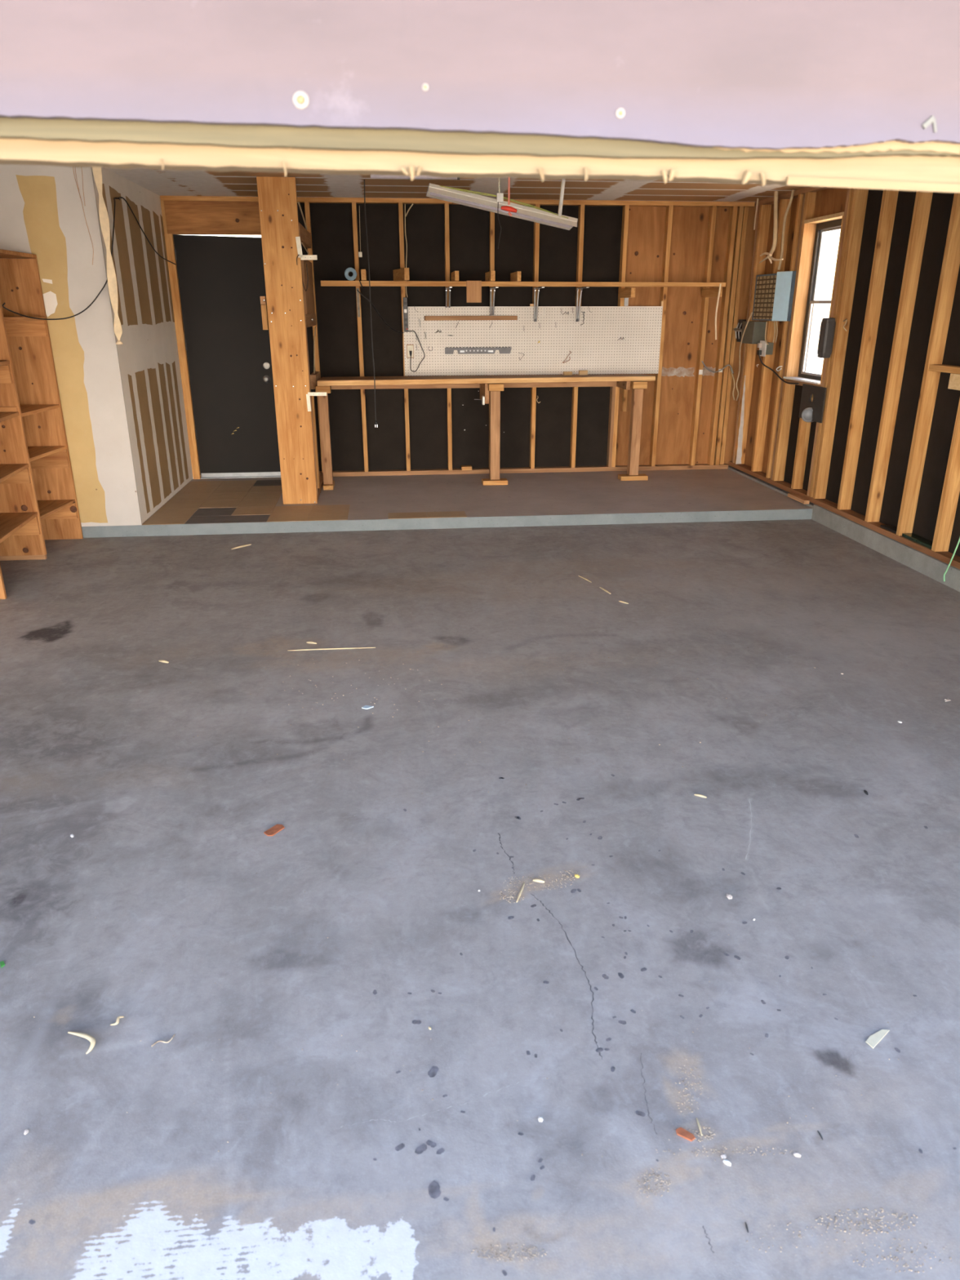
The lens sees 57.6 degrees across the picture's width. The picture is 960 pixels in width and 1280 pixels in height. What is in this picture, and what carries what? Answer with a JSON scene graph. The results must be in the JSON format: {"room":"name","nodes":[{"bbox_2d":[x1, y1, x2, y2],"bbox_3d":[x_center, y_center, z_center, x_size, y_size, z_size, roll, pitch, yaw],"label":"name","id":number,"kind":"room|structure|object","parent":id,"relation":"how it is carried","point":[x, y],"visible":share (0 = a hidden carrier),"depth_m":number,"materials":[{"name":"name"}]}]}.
{"room":"garage","nodes":[
{"label":"garage","id":0,"kind":"room"},
{"bbox_2d":[0,164,192,526],"bbox_3d":[-3.203,-2.314,6.966,1.137,2.421,1.947,-2,21,-5],"label":"wall","id":1,"kind":"structure","parent":0,"point":[122,406],"depth_m":6.28,"materials":[{"name":"white paint"}]},
{"bbox_3d":[-2.569,-3.127,6.183,0.036,0.020,0.020,-2,21,-5],"label":"nail","id":2,"kind":"object","parent":1,"relation":"attached to","visible":0},
{"bbox_2d":[2,196,175,319],"bbox_3d":[-2.627,-2.812,6.444,0.403,0.826,2.535,2,21,7],"label":"cable","id":3,"kind":"object","parent":2,"relation":"hanging from","point":[95,298],"visible":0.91,"depth_m":5.89,"materials":[{"name":"black rubber"}]},
{"bbox_2d":[256,176,317,504],"bbox_3d":[-1.501,-2.284,6.880,0.281,2.418,0.142,-2,21,-5],"label":"wood column","id":4,"kind":"structure","parent":0,"point":[277,196],"depth_m":6.78,"materials":[{"name":"wood"}]},
{"bbox_2d":[259,296,268,329],"bbox_3d":[-1.679,-2.546,6.801,0.041,0.245,0.069,-2,21,-5],"label":"block","id":5,"kind":"object","parent":4,"relation":"attached to","point":[263,299],"visible":0.93,"depth_m":6.79,"materials":[{"name":"brown wood"}]},
{"bbox_2d":[295,236,317,259],"bbox_3d":[-1.307,-2.948,6.571,0.151,0.161,0.007,-2,21,-5],"label":"bracket","id":6,"kind":"object","parent":4,"relation":"attached to","point":[301,255],"visible":1,"depth_m":6.58,"materials":[{"name":"beige metal"}]},
{"bbox_2d":[296,254,308,291],"bbox_3d":[-1.369,-2.824,6.720,0.034,0.253,0.246,1,21,3],"label":"cord","id":7,"kind":"object","parent":6,"relation":"hanging from","point":[298,255],"visible":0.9,"depth_m":6.82,"materials":[{"name":"black rubber"}]},
{"bbox_2d":[306,391,326,411],"bbox_3d":[-1.302,-1.901,6.968,0.162,0.149,0.007,-2,21,-5],"label":"bracket","id":8,"kind":"object","parent":4,"relation":"attached to","point":[309,393],"visible":1,"depth_m":6.95,"materials":[{"name":"beige metal"}]},
{"bbox_2d":[81,468,813,537],"bbox_3d":[-0.488,-1.216,7.732,6.500,0.187,2.046,-2,21,-5],"label":"step","id":9,"kind":"structure","parent":0,"point":[252,505],"depth_m":7.21,"materials":[{"name":"grey paint"}]},
{"bbox_2d":[298,222,323,500],"bbox_3d":[-1.452,-2.374,7.526,0.050,2.130,1.113,-2,21,-5],"label":"framing","id":10,"kind":"object","parent":9,"relation":"on","point":[305,237],"visible":0.62,"depth_m":7.40,"materials":[{"name":"brown wood"}]},
{"bbox_2d":[297,201,307,230],"bbox_3d":[-1.398,-3.341,6.888,0.012,0.145,0.631,-2,21,-5],"label":"cable","id":11,"kind":"object","parent":10,"relation":"attached to","point":[298,202],"visible":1,"depth_m":6.88,"materials":[{"name":"plastic"}]},
{"bbox_2d":[313,326,315,373],"bbox_3d":[-1.421,-2.502,7.519,0.010,0.366,0.512,-2,21,-5],"label":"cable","id":12,"kind":"object","parent":10,"relation":"hanging from","point":[315,326],"visible":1,"depth_m":7.42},
{"bbox_2d":[315,373,655,489],"bbox_3d":[0.059,-1.953,8.081,3.029,0.943,0.675,-2,21,-5],"label":"workbench","id":13,"kind":"object","parent":9,"relation":"on","point":[495,384],"visible":0.95,"depth_m":7.88,"materials":[{"name":"brown wood"}]},
{"bbox_2d":[474,395,484,404],"bbox_3d":[-0.007,-2.158,7.860,0.094,0.075,0.075,-2,21,-5],"label":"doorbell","id":14,"kind":"object","parent":13,"relation":"attached to","point":[482,397],"visible":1,"depth_m":7.83,"materials":[{"name":"white plastic"}]},
{"bbox_2d":[563,371,572,375],"bbox_3d":[0.824,-2.502,8.195,0.080,0.032,0.040,-2,21,-5],"label":"wood block","id":15,"kind":"object","parent":13,"relation":"on","point":[565,373],"visible":1,"depth_m":8.18,"materials":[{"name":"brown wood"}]},
{"bbox_2d":[578,370,587,375],"bbox_3d":[0.970,-2.512,8.208,0.080,0.042,0.040,-2,21,-5],"label":"wood block","id":16,"kind":"object","parent":13,"relation":"on","point":[580,372],"visible":1,"depth_m":8.19,"materials":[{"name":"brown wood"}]},
{"bbox_2d":[728,465,814,508],"bbox_3d":[2.705,-1.337,8.013,0.224,0.204,1.996,-2,21,-5],"label":"curb","id":17,"kind":"object","parent":9,"relation":"on","point":[732,468],"visible":0.15,"depth_m":8.03,"materials":[{"name":"grey concrete"}]},
{"bbox_2d":[787,493,809,503],"bbox_3d":[2.647,-1.177,7.260,0.047,0.030,0.310,-2,21,-5],"label":"wood block","id":18,"kind":"object","parent":9,"relation":"on","point":[793,495],"visible":1,"depth_m":7.22,"materials":[{"name":"brown wood"}]},
{"bbox_2d":[105,167,808,201],"bbox_3d":[-0.453,-2.777,4.135,8.500,0.444,9.344,-2,21,-5],"label":"ceiling","id":19,"kind":"structure","parent":0,"point":[161,182],"depth_m":6.98,"materials":[{"name":"paint"}]},
{"bbox_2d":[80,167,84,203],"bbox_3d":[-2.595,-2.995,5.701,0.022,0.289,0.004,11,23,27],"label":"wire","id":20,"kind":"object","parent":19,"relation":"hanging from","point":[81,167],"visible":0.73,"depth_m":5.71,"materials":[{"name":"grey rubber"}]},
{"bbox_2d":[72,167,93,265],"bbox_3d":[-2.616,-2.826,5.762,0.053,0.647,0.015,-2,21,-5],"label":"wire","id":21,"kind":"object","parent":19,"relation":"hanging from","point":[73,167],"visible":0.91,"depth_m":5.78,"materials":[{"name":"brown rubber"}]},
{"bbox_2d":[92,167,123,344],"bbox_3d":[-2.477,-2.571,5.801,0.063,1.151,0.052,10,23,26],"label":"strap","id":22,"kind":"object","parent":19,"relation":"hanging from","point":[97,172],"visible":0.94,"depth_m":5.81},
{"bbox_2d":[364,179,377,427],"bbox_3d":[-0.858,-2.650,6.858,0.028,1.918,0.024,11,23,26],"label":"cable","id":23,"kind":"object","parent":19,"relation":"hanging from","point":[375,421],"visible":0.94,"depth_m":6.86,"materials":[{"name":"black rubber"}]},
{"bbox_2d":[370,174,459,179],"bbox_3d":[-0.461,-3.307,6.221,0.634,0.042,0.042,-2,21,-5],"label":"tube","id":24,"kind":"object","parent":19,"relation":"attached to","point":[377,176],"visible":0.38,"depth_m":6.21,"materials":[{"name":"grey plastic"}]},
{"bbox_2d":[496,177,503,248],"bbox_3d":[0.140,-3.088,6.229,0.046,0.540,0.076,-2,21,-5],"label":"pull chain","id":25,"kind":"object","parent":19,"relation":"hanging from","point":[500,196],"visible":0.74,"depth_m":6.18,"materials":[{"name":"beige plastic"}]},
{"bbox_2d":[426,182,577,230],"bbox_3d":[0.164,-3.155,6.355,1.097,0.282,0.337,-2,21,-5],"label":"light fixture","id":26,"kind":"object","parent":19,"relation":"hanging from","point":[435,191],"depth_m":6.30,"materials":[{"name":"white metal"}]},
{"bbox_2d":[501,177,516,217],"bbox_3d":[0.188,-2.902,5.585,0.105,0.352,0.034,-2,21,-5],"label":"handle","id":27,"kind":"object","parent":19,"relation":"hanging from","point":[508,208],"visible":0.8,"depth_m":5.62,"materials":[{"name":"red plastic"}]},
{"bbox_2d":[558,179,565,216],"bbox_3d":[0.593,-3.232,6.259,0.056,0.348,0.025,-2,21,-5],"label":"hanging rod","id":28,"kind":"object","parent":19,"relation":"hanging from","point":[562,195],"visible":0.66,"depth_m":6.27,"materials":[{"name":"white plastic"}]},
{"bbox_2d":[753,198,758,230],"bbox_3d":[2.456,-3.811,7.762,0.014,0.297,0.028,-2,21,-5],"label":"cable","id":29,"kind":"object","parent":19,"relation":"hanging from","point":[757,198],"visible":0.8,"depth_m":7.77,"materials":[{"name":"plastic"}]},
{"bbox_2d":[759,191,783,263],"bbox_3d":[2.457,-3.507,7.261,0.054,0.692,0.500,-1,21,-2],"label":"bundle","id":30,"kind":"object","parent":19,"relation":"hanging from","point":[769,256],"visible":0.91,"depth_m":7.28,"materials":[{"name":"beige plastic"}]},
{"bbox_2d":[160,195,757,479],"bbox_3d":[-0.587,-2.794,8.137,6.600,2.850,0.141,-2,21,-5],"label":"wall","id":31,"kind":"structure","parent":0,"point":[689,415],"depth_m":8.15,"materials":[{"name":"black wood"}]},
{"bbox_2d":[173,234,280,479],"bbox_3d":[-2.267,-2.551,8.009,0.815,2.121,0.125,-2,21,-5],"label":"door","id":32,"kind":"structure","parent":31,"relation":"in","point":[221,278],"depth_m":7.99,"materials":[{"name":"black paint"}]},
{"bbox_2d":[355,288,359,316],"bbox_3d":[-1.101,-3.053,7.902,0.024,0.244,0.007,-2,21,-5],"label":"metal strip","id":33,"kind":"object","parent":31,"relation":"attached to","point":[357,292],"visible":1,"depth_m":7.90,"materials":[{"name":"metal"}]},
{"bbox_2d":[359,205,360,251],"bbox_3d":[-1.057,-3.618,7.686,0.013,0.375,0.007,-2,21,-5],"label":"cable","id":34,"kind":"object","parent":31,"relation":"attached to","point":[359,206],"visible":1,"depth_m":7.67,"materials":[{"name":"plastic"}]},
{"bbox_2d":[358,251,362,257],"bbox_3d":[-1.063,-3.423,7.754,0.032,0.044,0.030,-2,21,-5],"label":"junction","id":35,"kind":"object","parent":31,"relation":"attached to","point":[360,253],"visible":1,"depth_m":7.74,"materials":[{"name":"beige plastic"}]},
{"bbox_2d":[404,203,407,297],"bbox_3d":[-0.660,-3.466,7.787,0.023,0.766,0.010,-2,21,-5],"label":"cable","id":36,"kind":"object","parent":31,"relation":"attached to","point":[405,203],"visible":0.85,"depth_m":7.75,"materials":[{"name":"plastic"}]},
{"bbox_2d":[445,286,452,307],"bbox_3d":[-0.274,-3.049,7.773,0.047,0.170,0.417,-2,21,-5],"label":"shelf bracket","id":37,"kind":"object","parent":31,"relation":"attached to","point":[449,287],"visible":1,"depth_m":7.91,"materials":[{"name":"metal"}]},
{"bbox_2d":[461,465,471,470],"bbox_3d":[-0.132,-1.686,8.548,0.100,0.034,0.090,-2,21,-5],"label":"wood block","id":38,"kind":"object","parent":31,"relation":"on","point":[463,467],"visible":1,"depth_m":8.51,"materials":[{"name":"wood"}]},
{"bbox_2d":[489,286,498,315],"bbox_3d":[0.128,-3.035,7.824,0.053,0.234,0.417,-2,21,-5],"label":"shelf bracket","id":39,"kind":"object","parent":31,"relation":"attached to","point":[495,287],"visible":1,"depth_m":7.96,"materials":[{"name":"metal"}]},
{"bbox_2d":[320,267,725,297],"bbox_3d":[0.391,-3.174,7.776,3.546,0.235,0.462,-2,21,-5],"label":"shelf rail","id":40,"kind":"object","parent":31,"relation":"attached to","point":[401,276],"visible":1,"depth_m":7.57,"materials":[{"name":"brown wood"}]},
{"bbox_2d":[344,267,356,280],"bbox_3d":[-1.098,-3.105,7.410,0.102,0.102,0.044,-2,21,-5],"label":"tape roll","id":41,"kind":"object","parent":40,"relation":"on","point":[348,270],"visible":1,"depth_m":7.39,"materials":[{"name":"grey plastic"}]},
{"bbox_2d":[356,289,404,333],"bbox_3d":[-0.844,-2.885,7.684,0.083,0.362,0.599,14,25,32],"label":"cable","id":42,"kind":"object","parent":40,"relation":"hanging from","point":[357,290],"visible":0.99,"depth_m":7.63,"materials":[{"name":"black rubber"}]},
{"bbox_2d":[466,280,481,302],"bbox_3d":[-0.052,-3.006,7.534,0.130,0.176,0.012,-2,21,-5],"label":"board","id":43,"kind":"object","parent":40,"relation":"attached to","point":[473,288],"visible":1,"depth_m":7.53,"materials":[{"name":"brown wood"}]},
{"bbox_2d":[715,283,721,339],"bbox_3d":[2.119,-2.925,7.786,0.037,0.470,0.028,-2,21,-5],"label":"rope","id":44,"kind":"object","parent":40,"relation":"hanging from","point":[720,284],"visible":1,"depth_m":7.78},
{"bbox_2d":[402,297,663,376],"bbox_3d":[0.508,-2.828,8.142,2.430,0.683,0.052,-2,21,-5],"label":"pegboard","id":45,"kind":"object","parent":31,"relation":"attached to","point":[595,346],"depth_m":8.17,"materials":[{"name":"white wood"}]},
{"bbox_2d":[406,344,413,358],"bbox_3d":[-0.646,-2.675,8.088,0.065,0.119,0.008,-2,21,-5],"label":"wall outlet","id":46,"kind":"object","parent":45,"relation":"attached to","point":[409,347],"visible":1,"depth_m":8.09,"materials":[{"name":"white plastic"}]},
{"bbox_2d":[406,330,425,372],"bbox_3d":[-0.593,-2.665,8.062,0.167,0.362,0.026,-2,21,-5],"label":"power cable","id":47,"kind":"object","parent":45,"relation":"attached to","point":[411,352],"visible":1,"depth_m":8.06,"materials":[{"name":"grey plastic"}]},
{"bbox_2d":[444,346,511,354],"bbox_3d":[-0.015,-2.700,8.139,0.624,0.060,0.026,-2,21,-5],"label":"holder","id":48,"kind":"object","parent":45,"relation":"attached to","point":[450,350],"visible":1,"depth_m":8.13,"materials":[{"name":"grey plastic"}]},
{"bbox_2d":[533,286,544,321],"bbox_3d":[0.531,-3.023,7.872,0.057,0.292,0.417,-2,21,-5],"label":"shelf bracket","id":49,"kind":"object","parent":31,"relation":"attached to","point":[535,313],"visible":1,"depth_m":8.01,"materials":[{"name":"metal"}]},
{"bbox_2d":[575,286,589,321],"bbox_3d":[0.925,-3.038,7.910,0.057,0.292,0.417,-2,21,-5],"label":"shelf bracket","id":50,"kind":"object","parent":31,"relation":"attached to","point":[577,318],"visible":1,"depth_m":8.04,"materials":[{"name":"metal"}]},
{"bbox_2d":[623,297,628,306],"bbox_3d":[1.362,-3.181,8.120,0.036,0.140,0.019,-2,21,-5],"label":"metal strip","id":51,"kind":"object","parent":31,"relation":"attached to","point":[626,300],"visible":0.56,"depth_m":8.12,"materials":[{"name":"metal"}]},
{"bbox_2d":[701,360,733,373],"bbox_3d":[2.285,-2.624,8.397,0.331,0.121,0.012,-2,21,-5],"label":"cable","id":52,"kind":"object","parent":31,"relation":"attached to","point":[701,361],"visible":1,"depth_m":8.40,"materials":[{"name":"plastic"}]},
{"bbox_2d":[729,367,734,399],"bbox_3d":[2.440,-2.483,8.454,0.012,0.296,0.207,-2,21,-5],"label":"cable","id":53,"kind":"object","parent":31,"relation":"hanging from","point":[730,367],"visible":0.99,"depth_m":8.42,"materials":[{"name":"plastic"}]},
{"bbox_2d":[0,519,959,1279],"bbox_3d":[-0.172,0.178,4.034,6.416,0.003,5.975,-2,21,-5],"label":"floor","id":54,"kind":"structure","parent":0,"point":[303,1116],"depth_m":2.49,"materials":[{"name":"concrete"}]},
{"bbox_2d":[0,960,4,968],"bbox_3d":[-1.243,0.845,2.274,0.010,0.003,0.023,-13,25,-31],"label":"greens","id":55,"kind":"object","parent":54,"relation":"on","point":[2,963],"visible":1,"depth_m":2.27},
{"bbox_2d":[23,1128,28,1134],"bbox_3d":[-0.941,1.019,1.811,0.009,0.007,0.014,-2,21,-5],"label":"pebble","id":56,"kind":"object","parent":54,"relation":"on","point":[26,1131],"visible":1,"depth_m":1.81,"materials":[{"name":"stone"}]},
{"bbox_2d":[0,248,83,599],"bbox_3d":[-3.229,-1.394,5.455,0.715,1.939,1.478,-2,21,-5],"label":"shelving unit","id":57,"kind":"object","parent":54,"relation":"on","point":[38,502],"visible":0.99,"depth_m":5.92,"materials":[{"name":"brown wood"}]},
{"bbox_2d":[67,1031,95,1053],"bbox_3d":[-0.926,0.926,2.036,0.097,0.016,0.031,18,27,39],"label":"dry leaf","id":58,"kind":"object","parent":54,"relation":"on","point":[91,1038],"visible":1,"depth_m":2.03,"materials":[{"name":"beige plant"}]},
{"bbox_2d":[110,1016,124,1025],"bbox_3d":[-0.866,0.910,2.088,0.015,0.010,0.034,13,25,31],"label":"dry leaf","id":59,"kind":"object","parent":54,"relation":"on","point":[117,1022],"visible":1,"depth_m":2.08,"materials":[{"name":"beige plant"}]},
{"bbox_2d":[151,1034,175,1046],"bbox_3d":[-0.736,0.935,2.032,0.056,0.005,0.019,-12,24,-29],"label":"dry stalk","id":60,"kind":"object","parent":54,"relation":"on","point":[174,1034],"visible":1,"depth_m":2.03,"materials":[{"name":"plant"}]},
{"bbox_2d":[158,659,168,662],"bbox_3d":[-1.531,0.104,4.226,0.057,0.014,0.017,9,22,22],"label":"wood sliver","id":61,"kind":"object","parent":54,"relation":"on","point":[159,660],"visible":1,"depth_m":4.22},
{"bbox_2d":[231,543,251,549],"bbox_3d":[-1.713,-0.670,6.269,0.019,0.017,0.169,16,26,37],"label":"wood sliver","id":62,"kind":"object","parent":54,"relation":"on","point":[243,545],"visible":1,"depth_m":6.26,"materials":[{"name":"wood"}]},
{"bbox_2d":[263,824,284,835],"bbox_3d":[-0.672,0.622,2.857,0.036,0.004,0.069,14,25,32],"label":"fragment","id":63,"kind":"object","parent":54,"relation":"on","point":[276,828],"visible":1,"depth_m":2.85,"materials":[{"name":"orange brick"}]},
{"bbox_2d":[287,647,375,650],"bbox_3d":[-0.744,0.044,4.381,0.437,0.006,0.007,-2,21,-5],"label":"stick","id":64,"kind":"object","parent":54,"relation":"on","point":[343,647],"visible":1,"depth_m":4.38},
{"bbox_2d":[361,705,373,709],"bbox_3d":[-0.481,0.288,3.737,0.040,0.004,0.033,10,23,24],"label":"scrap","id":65,"kind":"object","parent":54,"relation":"on","point":[366,707],"visible":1,"depth_m":3.73,"materials":[{"name":"paper"}]},
{"bbox_2d":[515,882,524,902],"bbox_3d":[0.118,0.737,2.551,0.008,0.007,0.093,6,22,15],"label":"wood sliver","id":66,"kind":"object","parent":54,"relation":"on","point":[523,884],"visible":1,"depth_m":2.55,"materials":[{"name":"wood"}]},
{"bbox_2d":[533,878,544,882],"bbox_3d":[0.175,0.717,2.602,0.035,0.010,0.012,5,21,13],"label":"wood sliver","id":67,"kind":"object","parent":54,"relation":"on","point":[537,880],"visible":1,"depth_m":2.60,"materials":[{"name":"wood"}]},
{"bbox_2d":[537,1115,542,1121],"bbox_3d":[0.127,1.007,1.836,0.012,0.009,0.012,-2,21,-5],"label":"pebble","id":68,"kind":"object","parent":54,"relation":"on","point":[540,1118],"visible":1,"depth_m":1.83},
{"bbox_2d":[599,586,610,594],"bbox_3d":[0.758,-0.301,5.284,0.014,0.012,0.136,-7,22,-18],"label":"wood sliver","id":69,"kind":"object","parent":54,"relation":"on","point":[602,588],"visible":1,"depth_m":5.27,"materials":[{"name":"wood"}]},
{"bbox_2d":[675,1127,695,1141],"bbox_3d":[0.423,1.020,1.802,0.039,0.004,0.018,16,26,35],"label":"fragment","id":70,"kind":"object","parent":54,"relation":"on","point":[682,1132],"visible":1,"depth_m":1.80,"materials":[{"name":"orange brick"}]},
{"bbox_2d":[696,1117,702,1135],"bbox_3d":[0.457,1.013,1.820,0.004,0.004,0.041,-1,21,-1],"label":"wood sliver","id":71,"kind":"object","parent":54,"relation":"on","point":[698,1122],"visible":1,"depth_m":1.82,"materials":[{"name":"wood"}]},
{"bbox_2d":[693,793,706,797],"bbox_3d":[0.771,0.545,3.054,0.043,0.008,0.010,10,23,25],"label":"wood sliver","id":72,"kind":"object","parent":54,"relation":"on","point":[695,794],"visible":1,"depth_m":3.05,"materials":[{"name":"wood"}]},
{"bbox_2d":[720,1153,726,1159],"bbox_3d":[0.489,1.038,1.755,0.012,0.008,0.011,-2,21,-5],"label":"pebble","id":73,"kind":"object","parent":54,"relation":"on","point":[723,1156],"visible":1,"depth_m":1.75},
{"bbox_2d":[723,1159,731,1165],"bbox_3d":[0.493,1.043,1.742,0.016,0.008,0.010,14,25,32],"label":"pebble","id":74,"kind":"object","parent":54,"relation":"on","point":[726,1162],"visible":1,"depth_m":1.74,"materials":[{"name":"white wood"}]},
{"bbox_2d":[725,893,732,898],"bbox_3d":[0.722,0.742,2.529,0.017,0.011,0.024,-2,21,-5],"label":"pebble","id":75,"kind":"object","parent":54,"relation":"on","point":[728,895],"visible":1,"depth_m":2.52,"materials":[{"name":"stone"}]},
{"bbox_2d":[792,1151,801,1157],"bbox_3d":[0.638,1.036,1.758,0.014,0.008,0.012,-2,21,-5],"label":"pebble","id":76,"kind":"object","parent":54,"relation":"on","point":[795,1153],"visible":1,"depth_m":1.76,"materials":[{"name":"stone"}]},
{"bbox_2d":[865,1029,889,1048],"bbox_3d":[0.930,0.928,2.045,0.081,0.002,0.022,-17,27,-38],"label":"paper scrap","id":77,"kind":"object","parent":54,"relation":"on","point":[875,1038],"visible":1,"depth_m":2.04,"materials":[{"name":"white paper"}]},
{"bbox_2d":[811,504,959,591],"bbox_3d":[3.098,0.020,4.407,0.236,0.222,5.748,-2,21,-5],"label":"curb","id":78,"kind":"object","parent":54,"relation":"on","point":[925,564],"visible":0.51,"depth_m":5.97,"materials":[{"name":"grey concrete"}]},
{"bbox_2d":[943,537,959,581],"bbox_3d":[2.863,-0.533,5.271,0.011,0.407,0.122,0,21,1],"label":"cord","id":79,"kind":"object","parent":78,"relation":"on","point":[957,544],"visible":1,"depth_m":5.30,"materials":[{"name":"green plastic"}]},
{"bbox_2d":[728,186,959,568],"bbox_3d":[2.945,-1.619,5.025,0.142,2.850,7.484,-2,21,-5],"label":"wall","id":80,"kind":"structure","parent":0,"point":[885,449],"depth_m":6.21,"materials":[{"name":"black wood"}]},
{"bbox_2d":[733,319,746,342],"bbox_3d":[2.512,-2.914,8.230,0.172,0.200,0.229,-2,21,-5],"label":"box","id":81,"kind":"object","parent":80,"relation":"attached to","point":[739,330],"visible":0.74,"depth_m":8.27,"materials":[{"name":"metal"}]},
{"bbox_2d":[740,321,765,343],"bbox_3d":[2.533,-2.813,7.987,0.183,0.189,0.280,-2,21,-5],"label":"junction box","id":82,"kind":"object","parent":80,"relation":"attached to","point":[754,332],"visible":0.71,"depth_m":7.87,"materials":[{"name":"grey metal"}]},
{"bbox_2d":[756,340,773,356],"bbox_3d":[2.525,-2.585,7.742,0.102,0.130,0.135,-2,21,-5],"label":"outlet box","id":83,"kind":"object","parent":80,"relation":"attached to","point":[765,349],"visible":1,"depth_m":7.70,"materials":[{"name":"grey metal"}]},
{"bbox_2d":[764,321,768,344],"bbox_3d":[2.507,-2.682,7.632,0.017,0.189,0.108,0,21,0],"label":"cable","id":84,"kind":"object","parent":83,"relation":"attached to","point":[766,322],"visible":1,"depth_m":7.65,"materials":[{"name":"plastic"}]},
{"bbox_2d":[758,355,799,384],"bbox_3d":[2.568,-2.318,7.472,0.055,0.216,0.747,-4,21,-9],"label":"power cable","id":85,"kind":"object","parent":83,"relation":"attached to","point":[762,363],"visible":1,"depth_m":7.58,"materials":[{"name":"rubber"}]},
{"bbox_2d":[751,271,796,320],"bbox_3d":[2.534,-2.976,7.572,0.090,0.390,0.658,-2,21,-5],"label":"breaker panel","id":86,"kind":"object","parent":80,"relation":"attached to","point":[774,292],"visible":1,"depth_m":7.45,"materials":[{"name":"metal"}]},
{"bbox_2d":[736,311,752,400],"bbox_3d":[2.421,-2.607,8.068,0.054,0.796,0.415,3,21,7],"label":"cable","id":87,"kind":"object","parent":86,"relation":"hanging from","point":[752,312],"visible":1,"depth_m":8.12,"materials":[{"name":"beige plastic"}]},
{"bbox_2d":[772,321,775,342],"bbox_3d":[2.550,-2.668,7.566,0.019,0.172,0.070,3,21,8],"label":"cable","id":88,"kind":"object","parent":86,"relation":"hanging from","point":[774,322],"visible":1,"depth_m":7.56,"materials":[{"name":"plastic"}]},
{"bbox_2d":[774,321,777,342],"bbox_3d":[2.555,-2.652,7.521,0.019,0.171,0.069,3,21,8],"label":"cable","id":89,"kind":"object","parent":86,"relation":"hanging from","point":[776,322],"visible":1,"depth_m":7.51,"materials":[{"name":"plastic"}]},
{"bbox_2d":[777,189,794,270],"bbox_3d":[2.545,-3.405,7.262,0.033,0.600,0.110,-2,21,-5],"label":"cable","id":90,"kind":"object","parent":80,"relation":"attached to","point":[793,190],"visible":0.98,"depth_m":7.28,"materials":[{"name":"beige plastic"}]},
{"bbox_2d":[798,383,826,422],"bbox_3d":[2.671,-1.884,6.994,0.185,0.296,0.390,-2,21,-5],"label":"plate","id":91,"kind":"object","parent":80,"relation":"attached to","point":[818,398],"depth_m":6.98,"materials":[{"name":"metal"}]},
{"bbox_2d":[783,212,844,384],"bbox_3d":[2.705,-2.698,6.953,0.168,1.224,0.648,-2,21,-5],"label":"window","id":92,"kind":"structure","parent":80,"relation":"in","point":[814,228],"depth_m":7.17,"materials":[{"name":"brown wood"}]},
{"bbox_2d":[817,317,835,358],"bbox_3d":[2.648,-2.309,6.675,0.081,0.290,0.100,-2,21,-5],"label":"utility box","id":93,"kind":"object","parent":80,"relation":"attached to","point":[824,344],"visible":1,"depth_m":6.64,"materials":[{"name":"grey plastic"}]},
{"bbox_2d":[843,319,847,331],"bbox_3d":[2.694,-2.326,6.448,0.029,0.087,0.114,3,21,7],"label":"wire","id":94,"kind":"object","parent":80,"relation":"attached to","point":[846,320],"visible":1,"depth_m":6.43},
{"bbox_2d":[880,524,897,533],"bbox_3d":[2.860,-0.765,6.036,0.074,0.016,0.220,-2,21,-5],"label":"scrap","id":95,"kind":"object","parent":80,"relation":"on","point":[890,527],"visible":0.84,"depth_m":6.05,"materials":[{"name":"rubber"}]},
{"bbox_2d":[902,533,933,549],"bbox_3d":[2.895,-0.648,5.716,0.074,0.022,0.355,-2,21,-5],"label":"shard","id":96,"kind":"object","parent":80,"relation":"on","point":[925,542],"visible":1,"depth_m":5.72},
{"bbox_2d":[928,364,959,390],"bbox_3d":[2.890,-1.611,5.353,0.084,0.130,0.367,-2,21,-5],"label":"shelf","id":97,"kind":"object","parent":80,"relation":"attached to","point":[954,379],"visible":1,"depth_m":5.30,"materials":[{"name":"brown wood"}]},
{"bbox_3d":[0.133,-0.176,1.270,6.720,2.820,0.140,-2,21,-5],"label":"wall","id":98,"kind":"structure","parent":0,"visible":0},
{"bbox_2d":[0,0,959,193],"bbox_3d":[0.847,-0.745,1.031,6.538,0.527,0.101,-2,21,-5],"label":"ceiling","id":99,"kind":"structure","parent":98,"relation":"in","point":[849,94],"depth_m":0.95,"materials":[{"name":"pink paint"}]},
{"bbox_2d":[293,90,308,109],"bbox_3d":[-0.191,-0.575,0.930,0.017,0.017,0.003,-2,21,-5],"label":"washer","id":100,"kind":"object","parent":99,"relation":"in","point":[300,98],"depth_m":0.93,"materials":[{"name":"white metal"}]},
{"bbox_2d":[422,83,428,91],"bbox_3d":[-0.059,-0.594,0.938,0.007,0.007,0.003,-2,21,-5],"label":"washer","id":101,"kind":"object","parent":99,"relation":"in","point":[424,86],"depth_m":0.94,"materials":[{"name":"white metal"}]},
{"bbox_2d":[616,107,625,118],"bbox_3d":[0.155,-0.583,0.966,0.010,0.010,0.003,-2,21,-5],"label":"washer","id":102,"kind":"object","parent":99,"relation":"in","point":[620,112],"depth_m":0.96,"materials":[{"name":"white metal"}]},
{"label":"outside","id":103,"kind":"structure","parent":0,"visible":0},
{"bbox_2d":[805,348,823,373],"bbox_3d":[0.003,1.666,0.631,80.000,0.130,80.000,-2,21,-5],"label":"ground","id":104,"kind":"structure","parent":103,"point":[814,363],"depth_m":29.47,"materials":[{"name":"white"}]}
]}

